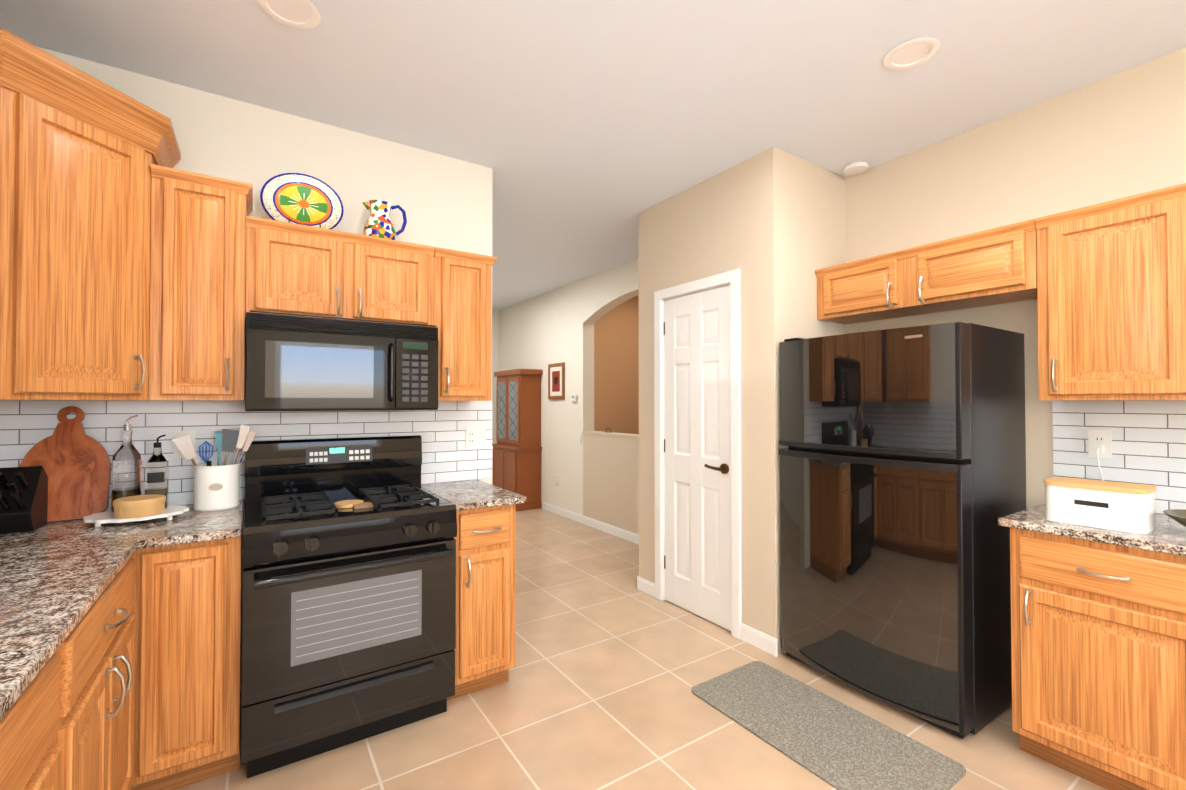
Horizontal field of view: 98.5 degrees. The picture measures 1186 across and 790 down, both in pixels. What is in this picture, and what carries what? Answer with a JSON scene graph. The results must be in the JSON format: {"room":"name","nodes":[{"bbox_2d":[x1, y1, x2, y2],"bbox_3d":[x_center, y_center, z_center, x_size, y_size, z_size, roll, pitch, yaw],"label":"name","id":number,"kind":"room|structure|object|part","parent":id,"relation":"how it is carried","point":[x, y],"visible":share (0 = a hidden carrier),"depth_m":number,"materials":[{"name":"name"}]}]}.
{"room":"kitchen","nodes":[
{"label":"kitchen","id":0,"kind":"room"},
{"bbox_2d":[0,46,492,511],"bbox_3d":[-1.567,0.018,2.464,2.244,2.762,0.130,1,-1,-33],"label":"wall","id":1,"kind":"structure","parent":0,"point":[443,201],"depth_m":2.47,"materials":[{"name":"beige paint"}]},
{"bbox_2d":[0,29,180,399],"bbox_3d":[-1.908,-0.527,1.779,0.666,1.088,0.666,1,-1,-33],"label":"upper cabinet","id":2,"kind":"object","parent":1,"relation":"attached to","point":[81,152],"visible":0.94,"depth_m":1.70,"materials":[{"name":"brown wood"}]},
{"bbox_2d":[174,431,194,457],"bbox_3d":[-1.785,0.216,2.233,0.072,0.118,0.009,1,-1,-33],"label":"electrical outlet","id":3,"kind":"object","parent":1,"relation":"attached to","point":[177,452],"visible":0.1,"depth_m":2.23,"materials":[{"name":"white plastic"}]},
{"bbox_2d":[149,164,252,400],"bbox_3d":[-1.626,-0.426,2.144,0.322,0.897,0.365,1,-1,-33],"label":"upper cabinet","id":4,"kind":"object","parent":1,"relation":"attached to","point":[197,348],"visible":0.98,"depth_m":2.02,"materials":[{"name":"brown wood"}]},
{"bbox_2d":[0,401,492,511],"bbox_3d":[-1.484,0.256,2.444,2.124,0.455,0.008,1,-1,-33],"label":"backsplash","id":5,"kind":"structure","parent":1,"relation":"attached to","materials":[{"name":"white tile"}]},
{"bbox_2d":[246,215,434,326],"bbox_3d":[-1.185,-0.533,2.437,0.774,0.404,0.365,1,-1,-33],"label":"upper cabinet","id":6,"kind":"object","parent":1,"relation":"attached to","point":[292,268],"visible":1,"depth_m":2.29,"materials":[{"name":"brown wood"}]},
{"bbox_2d":[260,173,343,229],"bbox_3d":[-1.340,-0.877,2.364,0.336,0.276,0.216,1,-1,-33],"label":"platter","id":7,"kind":"object","parent":6,"relation":"on","point":[302,199],"visible":0.83,"depth_m":2.33,"materials":[{"name":"multicoloured ceramic"}]},
{"bbox_2d":[245,310,438,411],"bbox_3d":[-1.159,-0.131,2.392,0.768,0.404,0.441,1,-1,-33],"label":"over-the-range microwave","id":8,"kind":"object","parent":6,"relation":"attached to","point":[296,362],"visible":1,"depth_m":2.21,"materials":[{"name":"black"}]},
{"bbox_2d":[363,200,406,239],"bbox_3d":[-1.045,-0.850,2.567,0.210,0.231,0.156,0,-1,-13],"label":"pitcher","id":9,"kind":"object","parent":6,"relation":"on","point":[378,223],"visible":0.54,"depth_m":2.52,"materials":[{"name":"multicoloured ceramic"}]},
{"bbox_2d":[433,247,496,400],"bbox_3d":[-0.725,-0.350,2.740,0.327,0.762,0.365,1,-1,-33],"label":"upper cabinet","id":10,"kind":"object","parent":1,"relation":"attached to","point":[462,316],"visible":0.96,"depth_m":2.61,"materials":[{"name":"brown wood"}]},
{"bbox_2d":[466,427,485,447],"bbox_3d":[-0.679,0.246,2.964,0.119,0.118,0.010,1,-1,-33],"label":"outlet","id":11,"kind":"object","parent":1,"relation":"attached to","point":[475,437],"visible":1,"depth_m":2.96,"materials":[{"name":"white plastic"}]},
{"bbox_2d":[492,310,498,484],"bbox_3d":[-2.635,0.083,7.038,3.110,2.762,0.120,1,-1,-33],"label":"wall","id":12,"kind":"structure","parent":0,"point":[495,340],"depth_m":7.73,"materials":[{"name":"beige paint"}]},
{"bbox_2d":[0,0,1185,309],"bbox_3d":[0.684,-1.422,1.870,5.320,0.100,12.440,1,-1,-33],"label":"ceiling","id":13,"kind":"structure","parent":0,"point":[586,130],"depth_m":2.18,"materials":[{"name":"white paint"}]},
{"bbox_2d":[257,0,320,28],"bbox_3d":[-1.076,-1.393,1.810,0.196,0.057,0.196,1,-1,-33],"label":"recessed light","id":14,"kind":"object","parent":13,"relation":"in","point":[301,14],"visible":1,"depth_m":1.83,"materials":[{"name":"white paint"}]},
{"bbox_2d":[844,162,868,175],"bbox_3d":[1.554,-1.339,3.019,0.132,0.030,0.132,1,-1,-33],"label":"smoke detector","id":15,"kind":"object","parent":13,"relation":"attached to","point":[855,168],"visible":1,"depth_m":2.99,"materials":[{"name":"white plastic"}]},
{"bbox_2d":[883,37,940,70],"bbox_3d":[1.275,-1.389,2.048,0.196,0.057,0.196,1,-1,-33],"label":"recessed light","id":16,"kind":"object","parent":13,"relation":"in","point":[911,53],"visible":0.81,"depth_m":2.05,"materials":[{"name":"white paint"}]},
{"bbox_2d":[594,295,638,433],"bbox_3d":[0.330,0.070,6.135,0.840,2.762,0.120,1,-1,-33],"label":"wall","id":17,"kind":"structure","parent":0,"point":[616,369],"depth_m":6.03,"materials":[{"name":"brown paint"}]},
{"bbox_2d":[175,508,1107,789],"bbox_3d":[0.684,1.440,1.829,5.320,0.100,12.440,1,-1,-33],"label":"floor","id":18,"kind":"structure","parent":0,"point":[611,668],"depth_m":2.18,"materials":[{"name":"beige tile"}]},
{"bbox_2d":[0,654,61,789],"bbox_3d":[-1.081,0.930,0.509,0.668,0.882,0.915,1,-1,-33],"label":"base cabinet","id":19,"kind":"object","parent":18,"relation":"on","point":[30,756],"visible":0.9,"depth_m":0.91,"materials":[{"name":"brown wood"}]},
{"bbox_2d":[0,500,243,720],"bbox_3d":[-0.997,0.473,0.609,0.910,0.030,3.598,1,-1,-33],"label":"countertop","id":20,"kind":"structure","parent":19,"relation":"on","point":[57,578],"depth_m":1.38,"materials":[{"name":"stone"}]},
{"bbox_2d":[0,466,47,533],"bbox_3d":[-2.002,0.364,1.763,0.110,0.220,0.251,1,-1,-33],"label":"knife block","id":21,"kind":"object","parent":20,"relation":"on","point":[23,499],"visible":1,"depth_m":1.77,"materials":[{"name":"black wood"}]},
{"bbox_2d":[19,406,110,521],"bbox_3d":[-2.034,0.260,1.976,0.250,0.434,0.126,1,-1,-33],"label":"cutting board","id":22,"kind":"object","parent":20,"relation":"on","point":[71,457],"visible":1,"depth_m":1.97,"materials":[{"name":"brown wood"}]},
{"bbox_2d":[83,505,188,526],"bbox_3d":[-1.742,0.463,1.958,0.306,0.028,0.253,1,-1,-33],"label":"marble tray","id":23,"kind":"object","parent":20,"relation":"on","point":[99,519],"visible":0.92,"depth_m":1.88,"materials":[{"name":"white stone"}]},
{"bbox_2d":[111,415,141,512],"bbox_3d":[-1.805,0.263,1.979,0.090,0.371,0.090,1,-1,-33],"label":"olive oil bottle","id":24,"kind":"object","parent":23,"relation":"on","point":[126,463],"visible":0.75,"depth_m":1.95,"materials":[{"name":"clear glass"}]},
{"bbox_2d":[113,494,165,518],"bbox_3d":[-1.698,0.416,1.916,0.150,0.062,0.150,1,-1,-33],"label":"cheese wheel","id":25,"kind":"object","parent":23,"relation":"on","point":[137,506],"visible":0.98,"depth_m":1.87,"materials":[{"name":"yellow food"}]},
{"bbox_2d":[145,435,168,508],"bbox_3d":[-1.730,0.303,2.028,0.066,0.291,0.067,1,-1,-33],"label":"bottle","id":26,"kind":"object","parent":23,"relation":"on","point":[157,472],"visible":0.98,"depth_m":2.01,"materials":[{"name":"clear glass"}]},
{"bbox_2d":[172,425,255,511],"bbox_3d":[-1.603,0.304,2.171,0.289,0.351,0.167,1,-1,-33],"label":"utensil crock","id":27,"kind":"object","parent":20,"relation":"on","point":[216,487],"visible":1,"depth_m":2.13,"materials":[{"name":"white ceramic"},{"name":"wood"},{"name":"blue and grey silicone"}]},
{"bbox_2d":[53,558,135,789],"bbox_3d":[-1.544,0.940,1.209,0.668,0.882,0.759,1,-1,-33],"label":"base cabinet","id":28,"kind":"object","parent":18,"relation":"on","point":[93,739],"visible":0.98,"depth_m":1.31,"materials":[{"name":"brown wood"}]},
{"bbox_2d":[130,513,243,789],"bbox_3d":[-1.817,0.949,1.840,0.910,0.882,0.629,1,-1,-33],"label":"base cabinet","id":29,"kind":"object","parent":18,"relation":"on","point":[186,610],"visible":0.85,"depth_m":1.75,"materials":[{"name":"brown wood"}]},
{"bbox_2d":[240,435,456,777],"bbox_3d":[-1.077,0.802,2.255,0.770,1.188,0.736,1,-1,-33],"label":"range","id":30,"kind":"object","parent":18,"relation":"on","point":[348,590],"visible":1,"depth_m":2.03,"materials":[{"name":"black metal"}]},
{"bbox_2d":[447,504,514,700],"bbox_3d":[-0.650,0.960,2.588,0.305,0.882,0.668,1,-1,-33],"label":"base cabinet","id":31,"kind":"object","parent":18,"relation":"on","point":[485,602],"visible":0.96,"depth_m":2.35,"materials":[{"name":"brown wood"}]},
{"bbox_2d":[421,480,525,510],"bbox_3d":[-0.639,0.502,2.614,0.345,0.030,0.648,1,-1,-33],"label":"countertop","id":32,"kind":"structure","parent":31,"relation":"on","point":[469,494],"depth_m":2.49,"materials":[{"name":"stone"}]},
{"bbox_2d":[492,369,542,510],"bbox_3d":[-1.032,0.569,6.822,0.360,1.785,0.840,1,-1,-33],"label":"tall cabinet","id":33,"kind":"object","parent":18,"relation":"on","point":[517,447],"visible":0.98,"depth_m":6.55,"materials":[{"name":"brown wood"}]},
{"bbox_2d":[692,661,965,789],"bbox_3d":[0.923,1.390,2.154,0.500,0.008,0.960,1,-1,-33],"label":"mat","id":34,"kind":"object","parent":18,"relation":"on","point":[835,743],"visible":1,"depth_m":2.08,"materials":[{"name":"grey fabric"}]},
{"bbox_2d":[778,322,1025,738],"bbox_3d":[1.501,0.543,2.567,0.737,1.695,0.862,1,-1,-33],"label":"fridge","id":35,"kind":"object","parent":18,"relation":"on","point":[902,473],"visible":0.98,"depth_m":2.24,"materials":[{"name":"black metal"}]},
{"bbox_2d":[1010,527,1185,789],"bbox_3d":[1.988,0.950,1.901,0.668,0.882,0.530,1,-1,-33],"label":"base cabinet","id":36,"kind":"object","parent":18,"relation":"on","point":[1098,641],"visible":1,"depth_m":1.75,"materials":[{"name":"brown wood"}]},
{"bbox_2d":[998,504,1185,555],"bbox_3d":[2.151,0.489,1.692,0.631,0.030,1.130,1,-1,-33],"label":"countertop","id":37,"kind":"structure","parent":36,"relation":"on","point":[1167,535],"depth_m":1.79,"materials":[{"name":"stone"}]},
{"bbox_2d":[1044,477,1156,533],"bbox_3d":[1.866,0.400,1.888,0.178,0.152,0.278,1,-1,-33],"label":"bread box","id":38,"kind":"object","parent":37,"relation":"on","point":[1120,506],"visible":1,"depth_m":1.82,"materials":[{"name":"white ceramic"}]},
{"bbox_2d":[1163,509,1185,526],"bbox_3d":[2.065,0.438,1.677,0.260,0.070,0.260,1,-1,-33],"label":"ceramic bowl","id":39,"kind":"object","parent":37,"relation":"on","point":[1178,515],"visible":1,"depth_m":1.77,"materials":[{"name":"brown ceramic"}]},
{"bbox_2d":[638,146,845,653],"bbox_3d":[1.024,0.033,3.503,0.908,2.762,1.177,1,-1,-33],"label":"wall","id":40,"kind":"structure","parent":0,"point":[770,223],"depth_m":2.96,"materials":[{"name":"beige paint"}]},
{"bbox_2d":[542,502,777,656],"bbox_3d":[0.170,1.384,4.644,0.753,0.092,4.079,1,-1,-33],"label":"baseboard","id":41,"kind":"structure","parent":40,"relation":"attached to","point":[760,640],"depth_m":3.72,"materials":[{"name":"white paint"}]},
{"bbox_2d":[664,285,730,630],"bbox_3d":[0.648,0.373,3.269,0.098,2.059,0.610,1,-1,-33],"label":"pantry door","id":42,"kind":"structure","parent":40,"relation":"in","point":[697,487],"depth_m":3.26,"materials":[{"name":"white paint"}]},
{"bbox_3d":[0.673,0.341,3.287,0.088,2.140,0.750,1,-1,-33],"label":"trim door casing","id":43,"kind":"part","parent":40,"relation":"part of","materials":[{"name":"white paint"}]},
{"bbox_2d":[499,48,1185,533],"bbox_3d":[1.984,0.021,2.709,0.198,2.762,12.200,1,-1,-33],"label":"wall","id":44,"kind":"structure","parent":0,"point":[1118,136],"depth_m":2.65,"materials":[{"name":"beige paint"}]},
{"bbox_2d":[548,362,564,398],"bbox_3d":[-0.453,-0.167,6.264,0.025,0.440,0.380,1,-1,-33],"label":"framed picture","id":45,"kind":"object","parent":44,"relation":"attached to","point":[556,380],"visible":1,"depth_m":6.25,"materials":[{"name":"brown wood"}]},
{"bbox_2d":[571,394,576,400],"bbox_3d":[-0.220,0.033,5.907,0.026,0.080,0.110,1,-1,-33],"label":"thermostat","id":46,"kind":"object","parent":44,"relation":"attached to","point":[573,397],"visible":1,"depth_m":5.88,"materials":[{"name":"white plastic"}]},
{"bbox_2d":[578,433,581,443],"bbox_3d":[-0.149,0.497,5.809,0.010,0.118,0.072,1,-1,-33],"label":"light switch","id":47,"kind":"object","parent":44,"relation":"attached to","point":[579,438],"visible":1,"depth_m":5.80,"materials":[{"name":"white plastic"}]},
{"bbox_2d":[815,219,1036,323],"bbox_3d":[1.694,-0.589,2.644,0.365,0.288,1.007,1,-1,-33],"label":"upper cabinet","id":48,"kind":"object","parent":44,"relation":"attached to","point":[995,266],"visible":1,"depth_m":2.48,"materials":[{"name":"brown wood"}]},
{"bbox_2d":[1035,183,1185,399],"bbox_3d":[2.099,-0.360,2.027,0.365,0.762,0.457,1,-1,-33],"label":"upper cabinet","id":49,"kind":"object","parent":44,"relation":"attached to","point":[1111,289],"visible":1,"depth_m":1.94,"materials":[{"name":"brown wood"}]},
{"bbox_2d":[1052,401,1185,513],"bbox_3d":[3.188,0.231,0.699,0.008,0.455,3.925,1,-1,-33],"label":"backsplash","id":50,"kind":"structure","parent":44,"relation":"attached to","point":[1148,442],"depth_m":2.13,"materials":[{"name":"white tile"}]},
{"bbox_2d":[1088,430,1111,457],"bbox_3d":[2.182,0.210,2.201,0.009,0.118,0.072,1,-1,-33],"label":"outlet","id":51,"kind":"object","parent":50,"relation":"attached to","point":[1100,437],"visible":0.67,"depth_m":2.20,"materials":[{"name":"white plastic"}]},
{"bbox_2d":[1094,445,1103,480],"bbox_3d":[2.173,0.348,2.169,0.039,0.264,0.067,1,-1,-33],"label":"plug","id":52,"kind":"object","parent":51,"relation":"attached to","point":[1098,448],"visible":0.58,"depth_m":2.18,"materials":[{"name":"white plastic"}]}
]}

